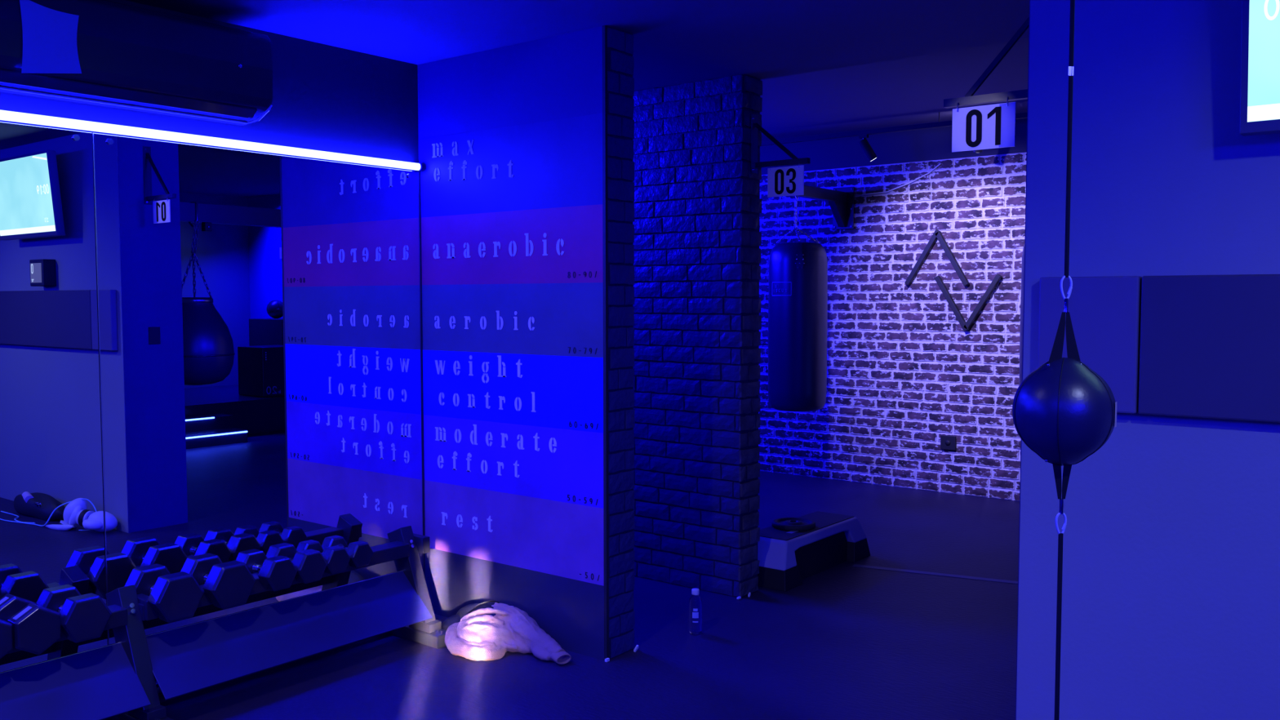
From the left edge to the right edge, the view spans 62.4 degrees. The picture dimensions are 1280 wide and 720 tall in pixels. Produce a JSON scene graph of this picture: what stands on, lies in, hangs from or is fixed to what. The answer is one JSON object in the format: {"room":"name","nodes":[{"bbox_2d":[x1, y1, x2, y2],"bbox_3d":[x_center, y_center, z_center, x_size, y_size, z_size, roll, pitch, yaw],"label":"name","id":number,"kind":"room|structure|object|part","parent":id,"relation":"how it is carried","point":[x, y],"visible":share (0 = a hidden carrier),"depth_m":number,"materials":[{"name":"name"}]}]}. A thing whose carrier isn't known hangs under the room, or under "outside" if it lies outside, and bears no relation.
{"room":"exercise studio","nodes":[
{"label":"exercise studio","id":0,"kind":"room"},
{"bbox_2d":[0,0,418,688],"bbox_3d":[-3.412,0.069,2.599,0.188,2.770,7.200,3,4,38],"label":"wall","id":1,"kind":"structure","parent":0,"point":[326,98],"depth_m":4.83,"materials":[{"name":"grey paint"}]},
{"bbox_2d":[0,121,107,672],"bbox_3d":[-3.023,0.301,2.938,0.017,2.208,2.992,3,4,38],"label":"wall mirror","id":2,"kind":"object","parent":1,"relation":"attached to","point":[52,533],"visible":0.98,"depth_m":3.95,"materials":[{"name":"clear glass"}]},
{"bbox_2d":[0,0,273,125],"bbox_3d":[-2.166,-1.132,3.768,0.243,0.368,1.785,3,4,38],"label":"air conditioner","id":3,"kind":"object","parent":1,"relation":"attached to","point":[131,57],"visible":1,"depth_m":4.00,"materials":[{"name":"grey plastic"}]},
{"bbox_2d":[19,0,81,73],"bbox_3d":[-2.059,-1.121,3.699,0.009,0.263,0.198,3,4,38],"label":"paper sheet","id":4,"kind":"object","parent":3,"relation":"attached to","point":[49,35],"visible":1,"depth_m":3.69,"materials":[{"name":"paper"}]},
{"bbox_3d":[-1.585,-1.025,4.411,0.116,0.074,0.017,0,3,9],"label":"trim","id":5,"kind":"part","parent":3,"relation":"part of","materials":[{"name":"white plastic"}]},
{"bbox_2d":[0,110,422,170],"bbox_3d":[-3.139,-0.811,2.698,0.056,0.037,6.574,3,4,38],"label":"tube light","id":6,"kind":"object","parent":1,"relation":"attached to","point":[5,115],"visible":1,"depth_m":4.33,"materials":[{"name":"glowing white plastic diffuser"}]},
{"bbox_2d":[92,133,425,684],"bbox_3d":[-1.601,0.196,4.741,0.018,2.208,1.602,3,4,38],"label":"wall mirror","id":7,"kind":"object","parent":1,"relation":"attached to","point":[260,314],"visible":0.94,"depth_m":4.61,"materials":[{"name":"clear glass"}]},
{"bbox_2d":[417,25,638,662],"bbox_3d":[-1.539,-0.117,5.818,3.740,2.773,0.219,3,4,38],"label":"wall","id":8,"kind":"structure","parent":0,"point":[589,71],"depth_m":4.71,"materials":[{"name":"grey paint"}]},
{"bbox_2d":[420,113,604,586],"bbox_3d":[-0.629,-0.050,4.983,1.199,2.072,0.005,3,4,38],"label":"chart","id":9,"kind":"object","parent":8,"relation":"attached to","point":[512,216],"visible":1,"depth_m":4.94,"materials":[{"name":"paper"}]},
{"bbox_2d":[425,547,604,660],"bbox_3d":[-0.628,1.145,5.052,1.199,0.335,0.006,3,4,38],"label":"wall panel","id":10,"kind":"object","parent":8,"relation":"attached to","point":[571,611],"depth_m":4.96,"materials":[{"name":"grey paint"}]},
{"bbox_2d":[105,471,1019,719],"bbox_3d":[1.000,1.520,2.454,12.400,0.120,12.300,3,4,38],"label":"floor","id":11,"kind":"structure","parent":0,"point":[848,642],"depth_m":4.70,"materials":[{"name":"rubber"}]},
{"bbox_2d":[0,525,446,719],"bbox_3d":[-1.886,1.113,3.978,0.455,0.524,2.765,3,4,38],"label":"dumbbell rack","id":12,"kind":"object","parent":11,"relation":"on","point":[117,681],"visible":0.96,"depth_m":4.13,"materials":[{"name":"black metal"}]},
{"bbox_2d":[0,619,13,658],"bbox_3d":[-2.242,0.925,3.559,0.264,0.169,0.148,3,4,38],"label":"dumbbell","id":13,"kind":"object","parent":12,"relation":"on","point":[6,628],"visible":1,"depth_m":3.52,"materials":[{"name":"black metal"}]},
{"bbox_2d":[0,593,61,654],"bbox_3d":[-2.147,0.918,3.680,0.264,0.169,0.148,3,4,38],"label":"dumbbell","id":14,"kind":"object","parent":12,"relation":"on","point":[36,628],"visible":0.95,"depth_m":3.60,"materials":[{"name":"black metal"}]},
{"bbox_3d":[-2.325,0.979,3.452,0.095,0.062,1.264,3,4,38],"label":"rail","id":15,"kind":"part","parent":12,"relation":"part of","materials":[{"name":"black metal"}]},
{"bbox_2d":[36,584,111,643],"bbox_3d":[-2.046,0.910,3.808,0.264,0.150,0.171,3,4,38],"label":"dumbbell","id":16,"kind":"object","parent":12,"relation":"on","point":[84,617],"visible":0.91,"depth_m":3.74,"materials":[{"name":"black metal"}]},
{"bbox_2d":[0,643,151,719],"bbox_3d":[-2.249,1.184,3.404,0.207,0.189,1.264,3,4,38],"label":"shelf","id":17,"kind":"object","parent":12,"relation":"attached to","point":[102,682],"depth_m":3.74,"materials":[{"name":"blue"}]},
{"bbox_2d":[124,564,204,622],"bbox_3d":[-1.837,0.895,4.072,0.280,0.166,0.190,3,4,38],"label":"dumbbell","id":18,"kind":"object","parent":12,"relation":"on","point":[175,597],"visible":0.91,"depth_m":4.00,"materials":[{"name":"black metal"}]},
{"bbox_2d":[181,553,255,608],"bbox_3d":[-1.701,0.885,4.245,0.280,0.166,0.190,3,4,38],"label":"dumbbell","id":19,"kind":"object","parent":12,"relation":"on","point":[228,584],"visible":0.93,"depth_m":4.17,"materials":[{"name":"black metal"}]},
{"bbox_2d":[235,548,297,591],"bbox_3d":[-1.567,0.875,4.414,0.272,0.126,0.144,3,4,38],"label":"dumbbell","id":20,"kind":"object","parent":12,"relation":"on","point":[277,573],"visible":0.91,"depth_m":4.34,"materials":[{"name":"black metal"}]},
{"bbox_3d":[-1.567,0.875,4.414,0.112,0.033,0.033,3,4,38],"label":"handle","id":21,"kind":"part","parent":20,"relation":"part of","materials":[{"name":"silver metal"}]},
{"bbox_3d":[-1.507,0.918,4.489,0.095,0.062,1.269,3,4,38],"label":"rail","id":22,"kind":"part","parent":12,"relation":"part of","materials":[{"name":"black metal"}]},
{"bbox_3d":[-1.587,1.301,4.575,0.060,0.040,1.269,3,4,38],"label":"rail","id":23,"kind":"part","parent":12,"relation":"part of","materials":[{"name":"black metal"}]},
{"bbox_2d":[146,571,432,699],"bbox_3d":[-1.430,1.123,4.441,0.207,0.189,1.269,3,4,38],"label":"shelf","id":24,"kind":"object","parent":12,"relation":"attached to","point":[184,660],"depth_m":4.36,"materials":[{"name":"blue"}]},
{"bbox_2d":[266,542,327,583],"bbox_3d":[-1.477,0.868,4.529,0.272,0.126,0.144,3,4,38],"label":"dumbbell","id":25,"kind":"object","parent":12,"relation":"on","point":[310,565],"visible":0.63,"depth_m":4.45,"materials":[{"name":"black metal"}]},
{"bbox_2d":[296,539,350,574],"bbox_3d":[-1.394,0.862,4.634,0.256,0.108,0.123,3,4,38],"label":"dumbbell","id":26,"kind":"object","parent":12,"relation":"on","point":[337,559],"visible":0.54,"depth_m":4.56,"materials":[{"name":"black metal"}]},
{"bbox_2d":[321,535,373,568],"bbox_3d":[-1.314,0.856,4.735,0.248,0.104,0.118,3,4,38],"label":"dumbbell","id":27,"kind":"object","parent":12,"relation":"on","point":[360,553],"visible":0.56,"depth_m":4.67,"materials":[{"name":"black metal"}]},
{"bbox_2d":[441,600,499,630],"bbox_3d":[-0.737,1.226,5.007,0.410,0.174,0.208,1,4,20],"label":"sports bag","id":28,"kind":"object","parent":11,"relation":"on","point":[469,608],"visible":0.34,"depth_m":5.00,"materials":[{"name":"black fabric"}]},
{"bbox_2d":[444,602,571,664],"bbox_3d":[-0.614,1.258,4.782,0.662,0.224,0.372,3,4,38],"label":"sweatshirt","id":29,"kind":"object","parent":11,"relation":"on","point":[477,636],"visible":1,"depth_m":4.76,"materials":[{"name":"beige fabric"}]},
{"bbox_2d":[688,587,702,634],"bbox_3d":[0.265,1.202,5.063,0.061,0.215,0.062,3,4,38],"label":"water bottle","id":30,"kind":"object","parent":11,"relation":"on","point":[695,602],"visible":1,"depth_m":5.04,"materials":[{"name":"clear plastic"}]},
{"bbox_2d":[757,511,870,591],"bbox_3d":[0.962,1.110,6.311,0.396,0.256,1.042,3,4,38],"label":"step platform","id":31,"kind":"object","parent":11,"relation":"on","point":[786,557],"visible":0.76,"depth_m":6.12,"materials":[{"name":"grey plastic"}]},
{"bbox_2d":[771,517,815,531],"bbox_3d":[0.908,0.970,6.256,0.256,0.033,0.256,3,4,38],"label":"weight plate","id":32,"kind":"object","parent":31,"relation":"on","point":[798,524],"visible":1,"depth_m":6.21,"materials":[{"name":"grey rubber"}]},
{"bbox_2d":[852,564,1017,584],"bbox_3d":[1.795,1.247,6.120,1.130,0.002,0.055,1,4,25],"label":"trim","id":33,"kind":"structure","parent":11,"relation":"on","point":[854,565],"depth_m":6.14,"materials":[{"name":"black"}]},
{"bbox_2d":[125,0,1029,91],"bbox_3d":[-0.273,-1.450,0.912,12.100,0.450,8.578,3,4,38],"label":"ceiling","id":34,"kind":"structure","parent":0,"point":[676,42],"depth_m":4.52,"materials":[{"name":"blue paint"}]},
{"bbox_2d":[1012,0,1116,719],"bbox_3d":[0.961,0.076,2.397,0.221,2.770,0.220,3,4,38],"label":"ball","id":35,"kind":"object","parent":34,"relation":"hanging from","point":[1064,411],"visible":1,"depth_m":2.35,"materials":[{"name":"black leather"}]},
{"bbox_3d":[0.962,0.927,2.447,0.010,1.065,0.010,3,4,38],"label":"cord","id":36,"kind":"part","parent":35,"relation":"part of","materials":[{"name":"black fabric"}]},
{"bbox_3d":[0.960,-0.746,2.350,0.009,1.123,0.010,3,4,38],"label":"cord","id":37,"kind":"part","parent":35,"relation":"part of","materials":[{"name":"black fabric"}]},
{"bbox_2d":[632,74,762,599],"bbox_3d":[-0.045,-0.139,6.154,1.674,2.771,0.223,3,4,39],"label":"wall","id":38,"kind":"structure","parent":0,"point":[697,202],"depth_m":5.76,"materials":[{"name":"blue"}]},
{"bbox_2d":[751,114,809,173],"bbox_3d":[0.731,-1.135,5.488,0.330,0.306,0.056,3,4,38],"label":"bracket","id":39,"kind":"object","parent":38,"relation":"attached to","point":[755,126],"visible":1,"depth_m":5.54,"materials":[{"name":"black metal"}]},
{"bbox_3d":[0.604,-1.141,5.587,0.008,0.306,0.056,3,4,38],"label":"plate","id":40,"kind":"part","parent":39,"relation":"part of","materials":[{"name":"black metal"}]},
{"bbox_3d":[0.734,-1.022,5.492,0.322,0.028,0.028,3,4,38],"label":"arm","id":41,"kind":"part","parent":39,"relation":"part of","materials":[{"name":"black metal"}]},
{"bbox_2d":[767,161,804,197],"bbox_3d":[0.753,-0.935,5.467,0.214,0.175,0.021,3,4,38],"label":"number sign","id":42,"kind":"object","parent":39,"relation":"hanging from","point":[783,181],"visible":1,"depth_m":5.46,"materials":[{"name":"white"}]},
{"bbox_2d":[758,118,1026,501],"bbox_3d":[4.720,-0.327,7.080,12.400,3.030,0.270,3,4,38],"label":"wall","id":43,"kind":"structure","parent":0,"point":[904,374],"depth_m":8.86,"materials":[{"name":"brick"}]},
{"bbox_2d":[794,185,854,229],"bbox_3d":[1.493,-1.296,8.830,0.200,0.360,0.888,3,4,38],"label":"bracket","id":44,"kind":"object","parent":43,"relation":"attached to","point":[841,200],"visible":0.89,"depth_m":9.09,"materials":[{"name":"black metal"}]},
{"bbox_2d":[768,200,827,411],"bbox_3d":[1.274,-0.444,8.563,0.485,1.699,0.477,3,4,38],"label":"bag","id":45,"kind":"object","parent":44,"relation":"hanging from","point":[797,290],"visible":1,"depth_m":8.38,"materials":[{"name":"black leather"}]},
{"bbox_3d":[1.246,-1.120,8.552,0.309,0.347,0.342,3,4,38],"label":"chain","id":46,"kind":"part","parent":45,"relation":"part of","materials":[{"name":"silver metal"}]},
{"bbox_3d":[1.490,-1.386,8.821,0.070,0.090,0.878,3,4,38],"label":"arm","id":47,"kind":"part","parent":44,"relation":"part of","materials":[{"name":"black metal"}]},
{"bbox_3d":[1.765,-1.316,9.174,0.200,0.360,0.010,3,4,38],"label":"plate","id":48,"kind":"part","parent":44,"relation":"part of","materials":[{"name":"black metal"}]},
{"bbox_2d":[861,163,940,195],"bbox_3d":[2.177,-1.507,8.844,0.704,0.221,0.012,3,4,38],"label":"cable","id":49,"kind":"object","parent":43,"relation":"attached to","point":[937,166],"visible":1,"depth_m":8.83,"materials":[{"name":"white plastic"}]},
{"bbox_2d":[904,229,969,286],"bbox_3d":[2.430,-0.834,8.655,0.540,0.462,0.045,3,4,38],"label":"chevron emblem","id":50,"kind":"object","parent":43,"relation":"attached to","point":[937,234],"visible":1,"depth_m":8.62,"materials":[{"name":"black metal"}]},
{"bbox_2d":[940,435,955,450],"bbox_3d":[2.531,0.679,8.686,0.129,0.116,0.022,3,4,38],"label":"wall socket","id":51,"kind":"object","parent":43,"relation":"attached to","point":[947,442],"visible":1,"depth_m":8.68,"materials":[{"name":"black plastic"}]},
{"bbox_2d":[945,440,950,445],"bbox_3d":[2.525,0.680,8.679,0.044,0.044,0.004,3,4,38],"label":"outlet","id":52,"kind":"object","parent":51,"relation":"attached to","point":[947,442],"depth_m":8.68,"materials":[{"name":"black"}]},
{"bbox_2d":[933,274,1002,331],"bbox_3d":[2.635,-0.459,8.516,0.546,0.456,0.045,3,4,38],"label":"chevron emblem","id":53,"kind":"object","parent":43,"relation":"attached to","point":[965,326],"visible":1,"depth_m":8.51,"materials":[{"name":"black metal"}]},
{"bbox_2d":[760,39,1028,141],"bbox_3d":[3.651,-1.861,5.634,12.400,0.200,3.722,3,4,38],"label":"ceiling","id":54,"kind":"structure","parent":0,"point":[910,91],"depth_m":7.29,"materials":[{"name":"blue paint"}]},
{"bbox_2d":[761,111,1026,146],"bbox_3d":[2.100,-1.854,8.275,4.500,0.113,0.036,3,4,38],"label":"track","id":55,"kind":"object","parent":54,"relation":"hanging from","point":[1022,115],"visible":0.32,"depth_m":8.46,"materials":[{"name":"black metal"}]},
{"bbox_2d":[857,134,876,161],"bbox_3d":[1.833,-1.705,8.521,0.157,0.213,0.072,0,3,-2],"label":"track spotlight","id":56,"kind":"object","parent":55,"relation":"attached to","point":[864,144],"visible":1,"depth_m":8.49,"materials":[{"name":"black metal"}]},
{"bbox_2d":[973,149,982,152],"bbox_3d":[2.550,-1.671,7.958,0.076,0.218,0.142,0,3,5],"label":"track spotlight","id":57,"kind":"object","parent":55,"relation":"attached to","point":[980,150],"visible":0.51,"depth_m":7.97,"materials":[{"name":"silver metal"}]},
{"bbox_2d":[1015,0,1279,719],"bbox_3d":[3.890,0.117,1.632,6.402,2.770,0.428,3,4,38],"label":"wall","id":58,"kind":"structure","parent":0,"point":[1171,606],"depth_m":3.20,"materials":[{"name":"grey paint"}]},
{"bbox_2d":[943,16,1029,108],"bbox_3d":[1.228,-1.064,3.647,0.360,0.397,0.056,3,4,38],"label":"bracket","id":59,"kind":"object","parent":58,"relation":"attached to","point":[969,100],"visible":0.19,"depth_m":3.65,"materials":[{"name":"black metal"}]},
{"bbox_2d":[951,96,1016,152],"bbox_3d":[1.192,-0.819,3.671,0.222,0.175,0.021,3,4,38],"label":"number sign","id":60,"kind":"object","parent":59,"relation":"hanging from","point":[988,126],"visible":1,"depth_m":3.67,"materials":[{"name":"white plastic"}]},
{"bbox_3d":[1.225,-0.906,3.659,0.352,0.028,0.028,3,4,38],"label":"arm","id":61,"kind":"part","parent":59,"relation":"part of","materials":[{"name":"black metal"}]},
{"bbox_2d":[1037,275,1142,413],"bbox_3d":[1.394,-0.051,3.289,0.294,0.416,0.045,3,4,38],"label":"wall panel","id":62,"kind":"object","parent":58,"relation":"attached to","point":[1104,312],"visible":0.71,"depth_m":3.24,"materials":[{"name":"grey"}]},
{"bbox_2d":[1137,274,1279,422],"bbox_3d":[2.224,-0.014,2.636,1.808,0.416,0.045,3,4,38],"label":"wall panel","id":63,"kind":"object","parent":58,"relation":"attached to","point":[1210,344],"visible":1,"depth_m":3.06,"materials":[{"name":"grey"}]},
{"bbox_2d":[1240,0,1279,136],"bbox_3d":[2.063,-0.900,2.624,0.984,0.588,0.184,3,4,38],"label":"television","id":64,"kind":"object","parent":58,"relation":"attached to","point":[1260,91],"visible":1,"depth_m":2.86,"materials":[{"name":"grey plastic"}]},
{"bbox_3d":[3.115,-1.224,7.554,0.200,0.360,0.888,3,4,38],"label":"bracket","id":65,"kind":"object","parent":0,"visible":0},
{"bbox_2d":[1018,244,1024,386],"bbox_3d":[2.874,-0.372,7.302,0.485,1.699,0.479,3,4,38],"label":"bag","id":66,"kind":"object","parent":65,"relation":"hanging from","point":[1023,253],"visible":0.03,"depth_m":7.32,"materials":[{"name":"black leather"}]}
]}

